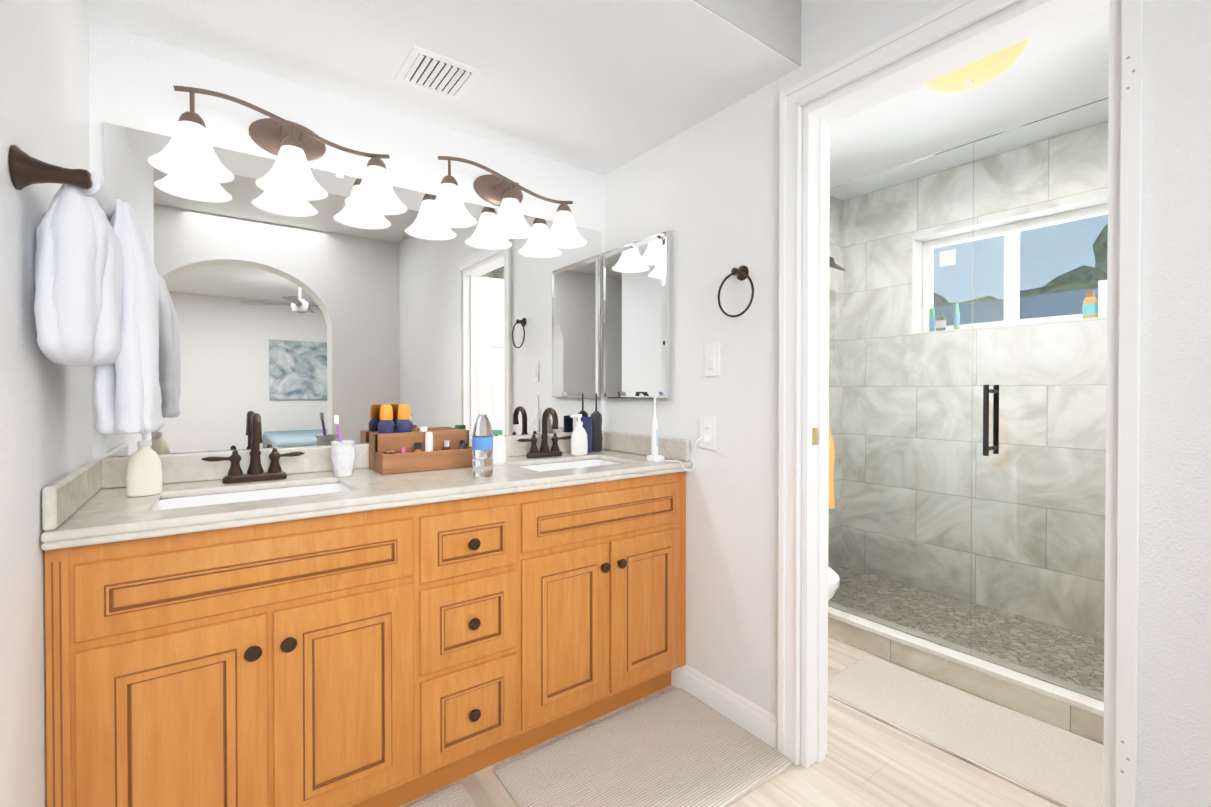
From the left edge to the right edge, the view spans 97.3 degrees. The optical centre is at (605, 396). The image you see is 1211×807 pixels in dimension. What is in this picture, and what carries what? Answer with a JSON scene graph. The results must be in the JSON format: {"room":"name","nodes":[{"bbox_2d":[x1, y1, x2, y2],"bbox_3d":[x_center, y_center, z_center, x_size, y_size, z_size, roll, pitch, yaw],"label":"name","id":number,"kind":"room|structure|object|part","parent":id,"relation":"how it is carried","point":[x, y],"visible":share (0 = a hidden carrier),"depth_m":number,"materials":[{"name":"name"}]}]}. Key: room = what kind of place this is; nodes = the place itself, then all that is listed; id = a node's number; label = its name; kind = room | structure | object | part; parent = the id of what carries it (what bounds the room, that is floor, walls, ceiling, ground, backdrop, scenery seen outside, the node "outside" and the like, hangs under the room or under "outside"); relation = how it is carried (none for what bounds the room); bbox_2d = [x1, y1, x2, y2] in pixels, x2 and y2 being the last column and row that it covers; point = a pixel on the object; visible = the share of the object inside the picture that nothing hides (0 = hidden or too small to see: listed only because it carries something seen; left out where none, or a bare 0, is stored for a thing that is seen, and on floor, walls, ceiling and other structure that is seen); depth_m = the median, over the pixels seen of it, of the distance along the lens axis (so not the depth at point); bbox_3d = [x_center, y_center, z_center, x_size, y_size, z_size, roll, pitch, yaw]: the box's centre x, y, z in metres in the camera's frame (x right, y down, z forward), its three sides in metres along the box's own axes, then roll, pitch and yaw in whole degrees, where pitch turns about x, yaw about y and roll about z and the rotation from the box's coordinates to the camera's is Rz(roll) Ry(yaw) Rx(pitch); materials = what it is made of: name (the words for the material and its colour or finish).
{"room":"bathroom","nodes":[
{"label":"bathroom","id":0,"kind":"room"},
{"bbox_2d":[0,0,91,806],"bbox_3d":[-0.852,-0.148,0.613,0.110,2.620,2.030,0,1,-36],"label":"wall","id":1,"kind":"structure","parent":0,"point":[45,421],"depth_m":0.97,"materials":[{"name":"white paint"}]},
{"bbox_2d":[42,459,104,530],"bbox_3d":[-1.226,0.214,1.237,0.020,0.084,0.540,0,1,-36],"label":"backsplash","id":2,"kind":"structure","parent":1,"relation":"attached to","point":[62,499],"depth_m":1.14,"materials":[{"name":"beige stone"}]},
{"bbox_2d":[9,145,163,433],"bbox_3d":[-1.106,-0.173,1.195,0.176,0.505,0.682,0,1,-36],"label":"towel rail","id":3,"kind":"object","parent":1,"relation":"attached to","point":[97,291],"visible":1,"depth_m":1.01,"materials":[{"name":"brown metal"}]},
{"bbox_2d":[89,21,603,459],"bbox_3d":[-0.741,-0.160,2.025,1.966,2.620,0.110,0,1,-36],"label":"wall","id":4,"kind":"structure","parent":0,"point":[133,79],"depth_m":1.76,"materials":[{"name":"white paint"}]},
{"bbox_2d":[147,85,406,214],"bbox_3d":[-0.970,-0.768,1.652,0.684,0.253,0.205,0,1,-36],"label":"sconce","id":5,"kind":"object","parent":4,"relation":"attached to","point":[187,152],"visible":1,"depth_m":1.64,"materials":[{"name":"white glass"}]},
{"bbox_3d":[-1.164,-0.703,1.503,0.194,0.126,0.194,0,1,-36],"label":"lamp shade","id":6,"kind":"part","parent":5,"relation":"part of","materials":[{"name":"white glass"}]},
{"bbox_3d":[-0.967,-0.704,1.648,0.194,0.126,0.194,0,1,-36],"label":"lamp shade","id":7,"kind":"part","parent":5,"relation":"part of","materials":[{"name":"white glass"}]},
{"bbox_3d":[-0.770,-0.705,1.794,0.194,0.126,0.194,0,1,-36],"label":"lamp shade","id":8,"kind":"part","parent":5,"relation":"part of","materials":[{"name":"white glass"}]},
{"bbox_2d":[97,431,604,486],"bbox_3d":[-0.700,0.208,1.973,1.740,0.084,0.020,0,1,-36],"label":"backsplash","id":9,"kind":"structure","parent":4,"relation":"attached to","point":[188,467],"depth_m":1.65,"materials":[{"name":"beige stone"}]},
{"bbox_2d":[104,122,600,456],"bbox_3d":[-0.703,-0.303,1.976,1.690,0.930,0.008,0,1,-36],"label":"mirror","id":10,"kind":"object","parent":4,"relation":"attached to","point":[294,322],"visible":0.76,"depth_m":1.82,"materials":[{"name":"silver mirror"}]},
{"bbox_2d":[421,156,586,248],"bbox_3d":[-0.375,-0.771,2.091,0.684,0.253,0.205,0,1,-36],"label":"sconce","id":11,"kind":"object","parent":4,"relation":"attached to","point":[447,209],"visible":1,"depth_m":2.09,"materials":[{"name":"white glass"}]},
{"bbox_3d":[-0.569,-0.707,1.942,0.194,0.126,0.194,0,1,-36],"label":"lamp shade","id":12,"kind":"part","parent":11,"relation":"part of","materials":[{"name":"white glass"}]},
{"bbox_3d":[-0.371,-0.708,2.087,0.194,0.126,0.194,0,1,-36],"label":"lamp shade","id":13,"kind":"part","parent":11,"relation":"part of","materials":[{"name":"white glass"}]},
{"bbox_3d":[-0.174,-0.709,2.233,0.194,0.126,0.194,0,1,-36],"label":"lamp shade","id":14,"kind":"part","parent":11,"relation":"part of","materials":[{"name":"white glass"}]},
{"bbox_2d":[82,0,799,174],"bbox_3d":[-0.402,-1.246,1.556,1.746,0.440,1.031,0,1,-36],"label":"ceiling","id":15,"kind":"structure","parent":0,"point":[603,87],"depth_m":1.60,"materials":[{"name":"white paint"}]},
{"bbox_2d":[394,45,481,100],"bbox_3d":[-0.536,-1.022,1.702,0.210,0.010,0.210,0,1,-36],"label":"ceiling vent","id":16,"kind":"object","parent":15,"relation":"in","point":[434,73],"visible":1,"depth_m":1.69,"materials":[{"name":"white metal"}]},
{"bbox_2d":[399,637,1060,806],"bbox_3d":[1.217,1.205,-1.547,4.840,0.050,8.220,0,1,-36],"label":"floor","id":17,"kind":"structure","parent":0,"point":[914,771],"depth_m":1.61,"materials":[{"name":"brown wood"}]},
{"bbox_2d":[41,499,428,806],"bbox_3d":[-0.950,0.722,1.449,0.710,0.864,0.574,0,1,-36],"label":"base cabinet","id":18,"kind":"object","parent":17,"relation":"on","point":[311,630],"depth_m":1.22,"materials":[{"name":"brown wood"}]},
{"bbox_2d":[41,447,691,542],"bbox_3d":[-0.536,0.270,1.751,1.740,0.036,0.572,0,1,-36],"label":"countertop","id":19,"kind":"structure","parent":18,"relation":"on","point":[110,511],"depth_m":1.47,"materials":[{"name":"beige stone"}]},
{"bbox_2d":[125,432,162,496],"bbox_3d":[-1.192,0.168,1.378,0.073,0.173,0.050,0,1,-36],"label":"soap dispenser","id":20,"kind":"object","parent":19,"relation":"on","point":[144,476],"visible":0.85,"depth_m":1.36,"materials":[{"name":"beige"}]},
{"bbox_2d":[201,413,304,483],"bbox_3d":[-1.035,0.151,1.580,0.260,0.204,0.124,0,1,-36],"label":"faucet","id":21,"kind":"object","parent":19,"relation":"on","point":[254,473],"visible":1,"depth_m":1.59,"materials":[{"name":"brown metal"}]},
{"bbox_2d":[169,483,336,506],"bbox_3d":[-0.931,0.347,1.441,0.442,0.144,0.282,0,1,-36],"label":"sink","id":22,"kind":"object","parent":19,"relation":"in","point":[316,486],"depth_m":1.54,"materials":[{"name":"white ceramic"}]},
{"bbox_2d":[331,415,355,476],"bbox_3d":[-0.832,0.156,1.692,0.072,0.192,0.072,0,1,-36],"label":"tumbler","id":23,"kind":"object","parent":19,"relation":"on","point":[343,454],"visible":1,"depth_m":1.67,"materials":[{"name":"white ceramic"}]},
{"bbox_2d":[369,404,472,474],"bbox_3d":[-0.637,0.139,1.883,0.330,0.223,0.185,0,1,-36],"label":"organizer box","id":24,"kind":"object","parent":19,"relation":"on","point":[404,447],"visible":0.98,"depth_m":1.84,"materials":[{"name":"brown wood"}]},
{"bbox_2d":[378,405,394,433],"bbox_3d":[-0.761,0.077,1.850,0.056,0.099,0.055,0,1,-36],"label":"bottle","id":25,"kind":"object","parent":24,"relation":"on","point":[386,425],"depth_m":1.83,"materials":[{"name":"blue plastic"}]},
{"bbox_2d":[396,404,412,432],"bbox_3d":[-0.712,0.077,1.886,0.056,0.099,0.055,0,1,-36],"label":"bottle","id":26,"kind":"object","parent":24,"relation":"on","point":[403,425],"depth_m":1.87,"materials":[{"name":"blue plastic"}]},
{"bbox_2d":[420,426,427,431],"bbox_3d":[-0.659,0.117,1.932,0.028,0.018,0.027,0,1,-36],"label":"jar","id":27,"kind":"object","parent":24,"relation":"on","point":[422,428],"depth_m":1.92,"materials":[{"name":"white plastic"}]},
{"bbox_2d":[472,409,492,476],"bbox_3d":[-0.389,0.145,1.690,0.065,0.212,0.065,0,1,-36],"label":"water bottle","id":28,"kind":"object","parent":19,"relation":"on","point":[482,449],"visible":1,"depth_m":1.67,"materials":[{"name":"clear plastic"}]},
{"bbox_2d":[492,430,506,464],"bbox_3d":[-0.400,0.186,1.974,0.068,0.126,0.068,0,1,-36],"label":"bottle","id":29,"kind":"object","parent":19,"relation":"on","point":[499,457],"visible":0.67,"depth_m":1.95,"materials":[{"name":"white plastic"}]},
{"bbox_2d":[517,407,570,457],"bbox_3d":[-0.231,0.146,2.174,0.260,0.204,0.124,0,1,-36],"label":"faucet","id":30,"kind":"object","parent":19,"relation":"on","point":[543,451],"visible":0.98,"depth_m":2.18,"materials":[{"name":"brown metal"}]},
{"bbox_2d":[533,459,608,466],"bbox_3d":[-0.127,0.342,2.034,0.442,0.144,0.282,0,1,-36],"label":"sink","id":31,"kind":"object","parent":19,"relation":"in","point":[576,462],"depth_m":2.20,"materials":[{"name":"white ceramic"}]},
{"bbox_2d":[570,414,587,454],"bbox_3d":[-0.112,0.160,2.255,0.073,0.173,0.050,0,1,-36],"label":"soap dispenser","id":32,"kind":"object","parent":19,"relation":"on","point":[579,443],"visible":1,"depth_m":2.24,"materials":[{"name":"white plastic"}]},
{"bbox_2d":[582,416,591,452],"bbox_3d":[-0.080,0.167,2.341,0.050,0.158,0.028,0,1,-36],"label":"tube","id":33,"kind":"object","parent":19,"relation":"on","point":[587,424],"visible":0.69,"depth_m":2.33,"materials":[{"name":"blue plastic"}]},
{"bbox_2d":[590,393,602,451],"bbox_3d":[-0.042,0.115,2.397,0.062,0.262,0.050,0,1,-36],"label":"bottle","id":34,"kind":"object","parent":19,"relation":"on","point":[597,437],"visible":0.88,"depth_m":2.38,"materials":[{"name":"grey plastic"}]},
{"bbox_2d":[647,396,663,461],"bbox_3d":[0.193,0.123,2.064,0.048,0.250,0.062,0,1,-36],"label":"electric toothbrush","id":35,"kind":"object","parent":19,"relation":"on","point":[654,457],"visible":1,"depth_m":2.06,"materials":[{"name":"white plastic"}]},
{"bbox_2d":[406,783,477,806],"bbox_3d":[-0.596,1.151,1.145,0.806,0.012,0.516,0,1,-36],"label":"area rug","id":36,"kind":"object","parent":17,"relation":"on","point":[456,795],"visible":1,"depth_m":1.51,"materials":[{"name":"beige fabric"}]},
{"bbox_2d":[429,487,532,792],"bbox_3d":[-0.539,0.720,1.752,0.310,0.864,0.574,0,1,-36],"label":"base cabinet","id":37,"kind":"object","parent":17,"relation":"on","point":[481,544],"depth_m":1.56,"materials":[{"name":"brown wood"}]},
{"bbox_2d":[533,467,691,746],"bbox_3d":[-0.125,0.717,2.057,0.720,0.864,0.574,0,1,-36],"label":"base cabinet","id":38,"kind":"object","parent":17,"relation":"on","point":[609,555],"depth_m":1.84,"materials":[{"name":"brown wood"}]},
{"bbox_2d":[494,688,790,806],"bbox_3d":[0.121,1.146,1.659,0.793,0.012,0.533,0,1,-36],"label":"area rug","id":39,"kind":"object","parent":17,"relation":"on","point":[678,747],"visible":1,"depth_m":1.66,"materials":[{"name":"beige fabric"}]},
{"bbox_2d":[828,567,838,599],"bbox_3d":[0.678,0.752,2.362,0.420,0.790,0.722,0,1,-36],"label":"toilet","id":40,"kind":"object","parent":17,"relation":"on","point":[833,581],"visible":0.04,"depth_m":2.09,"materials":[{"name":"white ceramic"}]},
{"bbox_2d":[828,655,1103,806],"bbox_3d":[1.245,1.144,1.892,0.458,0.012,0.853,0,1,-36],"label":"area rug","id":41,"kind":"object","parent":17,"relation":"on","point":[1055,765],"visible":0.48,"depth_m":1.81,"materials":[{"name":"beige fabric"}]},
{"bbox_2d":[828,97,1108,744],"bbox_3d":[1.607,0.076,1.889,0.136,2.150,2.600,0,1,-36],"label":"shower door","id":42,"kind":"structure","parent":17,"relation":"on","point":[1063,704],"depth_m":2.08,"materials":[{"name":"glass"}]},
{"bbox_3d":[1.485,0.089,2.054,0.123,0.270,0.019,0,1,-36],"label":"door handle","id":43,"kind":"part","parent":42,"relation":"part of","materials":[{"name":"black metal"}]},
{"bbox_3d":[1.685,0.015,1.784,0.010,2.026,0.799,0,1,-36],"label":"door","id":44,"kind":"part","parent":42,"relation":"part of","materials":[{"name":"clear glass"}]},
{"bbox_2d":[694,0,801,65],"bbox_3d":[-0.094,-1.244,1.140,1.746,0.438,0.004,0,1,-36],"label":"wall","id":45,"kind":"structure","parent":0,"point":[775,25],"depth_m":1.56,"materials":[{"name":"grey paint"}]},
{"bbox_2d":[604,0,1210,806],"bbox_3d":[1.048,-0.153,1.164,0.110,2.620,3.400,0,1,-36],"label":"wall","id":46,"kind":"structure","parent":0,"point":[706,192],"depth_m":1.67,"materials":[{"name":"white paint"}]},
{"bbox_2d":[603,230,670,398],"bbox_3d":[0.124,-0.328,2.297,0.026,0.670,0.435,0,1,-36],"label":"mirror","id":47,"kind":"object","parent":46,"relation":"attached to","point":[637,319],"visible":0.95,"depth_m":2.25,"materials":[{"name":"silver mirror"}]},
{"bbox_2d":[605,431,689,462],"bbox_3d":[0.158,0.205,2.258,0.020,0.084,0.540,0,1,-36],"label":"backsplash","id":48,"kind":"structure","parent":46,"relation":"attached to","point":[669,448],"depth_m":2.23,"materials":[{"name":"beige stone"}]},
{"bbox_2d":[660,416,714,470],"bbox_3d":[0.305,0.177,1.994,0.102,0.203,0.186,0,1,-36],"label":"electrical outlet plate","id":49,"kind":"object","parent":46,"relation":"attached to","point":[706,439],"visible":0.98,"depth_m":1.97,"materials":[{"name":"white plastic"}]},
{"bbox_3d":[0.295,0.208,2.001,0.093,0.140,0.163,0,1,-36],"label":"charger cord","id":50,"kind":"part","parent":49,"relation":"part of","materials":[{"name":"white plastic"}]},
{"bbox_2d":[704,343,719,375],"bbox_3d":[0.389,-0.134,1.955,0.011,0.118,0.072,0,1,-36],"label":"light switch","id":51,"kind":"object","parent":46,"relation":"attached to","point":[711,359],"visible":1,"depth_m":1.95,"materials":[{"name":"white plastic"}]},
{"bbox_2d":[671,665,777,749],"bbox_3d":[0.417,1.097,1.925,0.014,0.106,0.502,0,1,-36],"label":"baseboard","id":52,"kind":"structure","parent":46,"relation":"attached to","point":[752,718],"depth_m":1.89,"materials":[{"name":"white wood"}]},
{"bbox_2d":[718,265,753,317],"bbox_3d":[0.454,-0.361,1.830,0.051,0.182,0.156,0,1,-36],"label":"towel ring","id":53,"kind":"object","parent":46,"relation":"attached to","point":[741,273],"visible":1,"depth_m":1.82,"materials":[{"name":"brown metal"}]},
{"bbox_2d":[828,428,834,507],"bbox_3d":[0.695,0.185,1.785,0.060,0.388,0.149,0,1,-36],"label":"cloth","id":54,"kind":"object","parent":46,"relation":"hanging from","point":[830,474],"visible":0.04,"depth_m":1.73,"materials":[{"name":"yellow fabric"}]},
{"bbox_2d":[778,0,1142,806],"bbox_3d":[0.870,0.095,1.402,0.150,2.120,0.866,0,1,-36],"label":"door frame","id":55,"kind":"structure","parent":46,"relation":"attached to","point":[954,16],"depth_m":1.48,"materials":[{"name":"white wood"}]},
{"bbox_2d":[812,46,1141,783],"bbox_3d":[0.857,0.038,1.362,0.065,1.453,0.731,0,1,-36],"label":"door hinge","id":56,"kind":"object","parent":55,"relation":"attached to","point":[1131,84],"visible":1,"depth_m":1.06,"materials":[{"name":"white metal"}]},
{"bbox_2d":[829,4,1108,200],"bbox_3d":[1.717,-1.275,2.020,1.994,0.050,2.700,0,1,-36],"label":"ceiling","id":57,"kind":"structure","parent":0,"point":[1061,68],"depth_m":2.38,"materials":[{"name":"white paint"}]},
{"bbox_2d":[923,37,1032,91],"bbox_3d":[1.324,-1.193,1.942,0.370,0.112,0.370,0,1,-36],"label":"dome ceiling light","id":58,"kind":"object","parent":57,"relation":"attached to","point":[982,71],"visible":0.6,"depth_m":1.90,"materials":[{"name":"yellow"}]},
{"bbox_2d":[842,121,1108,638],"bbox_3d":[2.396,-0.054,2.470,0.220,2.400,2.600,0,1,-36],"label":"wall","id":59,"kind":"structure","parent":0,"point":[1059,475],"depth_m":2.85,"materials":[{"name":"tile"}]},
{"bbox_2d":[828,195,842,569],"bbox_3d":[1.276,-0.061,3.321,1.170,2.400,0.100,0,1,-36],"label":"wall tile","id":60,"kind":"structure","parent":59,"relation":"attached to","point":[838,307],"depth_m":3.41,"materials":[{"name":"grey tile"}]},
{"bbox_2d":[829,256,845,270],"bbox_3d":[1.268,-0.799,3.099,0.200,0.177,0.238,0,1,-36],"label":"shower head","id":61,"kind":"object","parent":60,"relation":"attached to","point":[831,261],"depth_m":3.02},
{"bbox_2d":[929,308,934,331],"bbox_3d":[1.883,-0.441,3.076,0.045,0.141,0.027,0,1,-36],"label":"bottle","id":62,"kind":"object","parent":59,"relation":"on","point":[932,315],"depth_m":3.06,"materials":[{"name":"green plastic"}]},
{"bbox_2d":[935,313,945,330],"bbox_3d":[1.905,-0.423,3.030,0.051,0.107,0.051,0,1,-36],"label":"bottle","id":63,"kind":"object","parent":59,"relation":"on","point":[939,320],"depth_m":3.01,"materials":[{"name":"grey plastic"}]},
{"bbox_2d":[954,303,959,329],"bbox_3d":[1.971,-0.447,2.992,0.049,0.156,0.022,0,1,-36],"label":"tube","id":64,"kind":"object","parent":59,"relation":"on","point":[957,317],"depth_m":2.98,"materials":[{"name":"green plastic"}]},
{"bbox_2d":[923,203,1107,331],"bbox_3d":[2.169,-0.642,2.848,0.050,0.550,0.865,0,1,-36],"label":"window","id":65,"kind":"structure","parent":59,"relation":"in","point":[1093,211],"depth_m":2.83,"materials":[{"name":"white"}]},
{"bbox_2d":[940,249,954,266],"bbox_3d":[1.981,-0.802,3.090,0.002,0.085,0.080,0,1,-36],"label":"sticker","id":66,"kind":"object","parent":65,"relation":"attached to","point":[950,258],"depth_m":3.09,"materials":[{"name":"white paper"}]},
{"bbox_2d":[1083,291,1097,318],"bbox_3d":[2.293,-0.431,2.521,0.055,0.131,0.055,0,1,-36],"label":"bottle","id":67,"kind":"object","parent":59,"relation":"on","point":[1088,306],"depth_m":2.50,"materials":[{"name":"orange plastic"}]},
{"bbox_2d":[1098,280,1106,316],"bbox_3d":[2.330,-0.453,2.480,0.040,0.175,0.050,0,1,-36],"label":"box","id":68,"kind":"object","parent":59,"relation":"on","point":[1101,304],"depth_m":2.48,"materials":[{"name":"white"}]},
{"label":"outside","id":69,"kind":"structure","parent":0,"visible":0},
{"bbox_3d":[5.379,1.157,5.242,7.700,0.050,10.000,0,1,-36],"label":"ground","id":70,"kind":"structure","parent":69,"visible":0},
{"bbox_2d":[934,288,1097,325],"bbox_3d":[3.368,0.195,3.749,0.100,1.880,10.000,0,1,-36],"label":"fence","id":71,"kind":"object","parent":70,"relation":"on","point":[1027,311],"depth_m":3.97,"materials":[{"name":"blue"}]},
{"bbox_2d":[933,225,1107,306],"bbox_3d":[4.671,-0.862,5.147,2.249,4.236,4.772,0,1,-36],"label":"mountain","id":72,"kind":"structure","parent":70,"relation":"on","point":[1087,269],"depth_m":4.70},
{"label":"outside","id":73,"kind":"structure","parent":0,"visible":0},
{"bbox_2d":[828,567,1103,693],"bbox_3d":[2.102,1.155,2.264,1.110,0.085,2.600,0,1,-36],"label":"shower floor","id":74,"kind":"structure","parent":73,"point":[1047,668],"depth_m":2.56,"materials":[{"name":"tile"}]}
]}

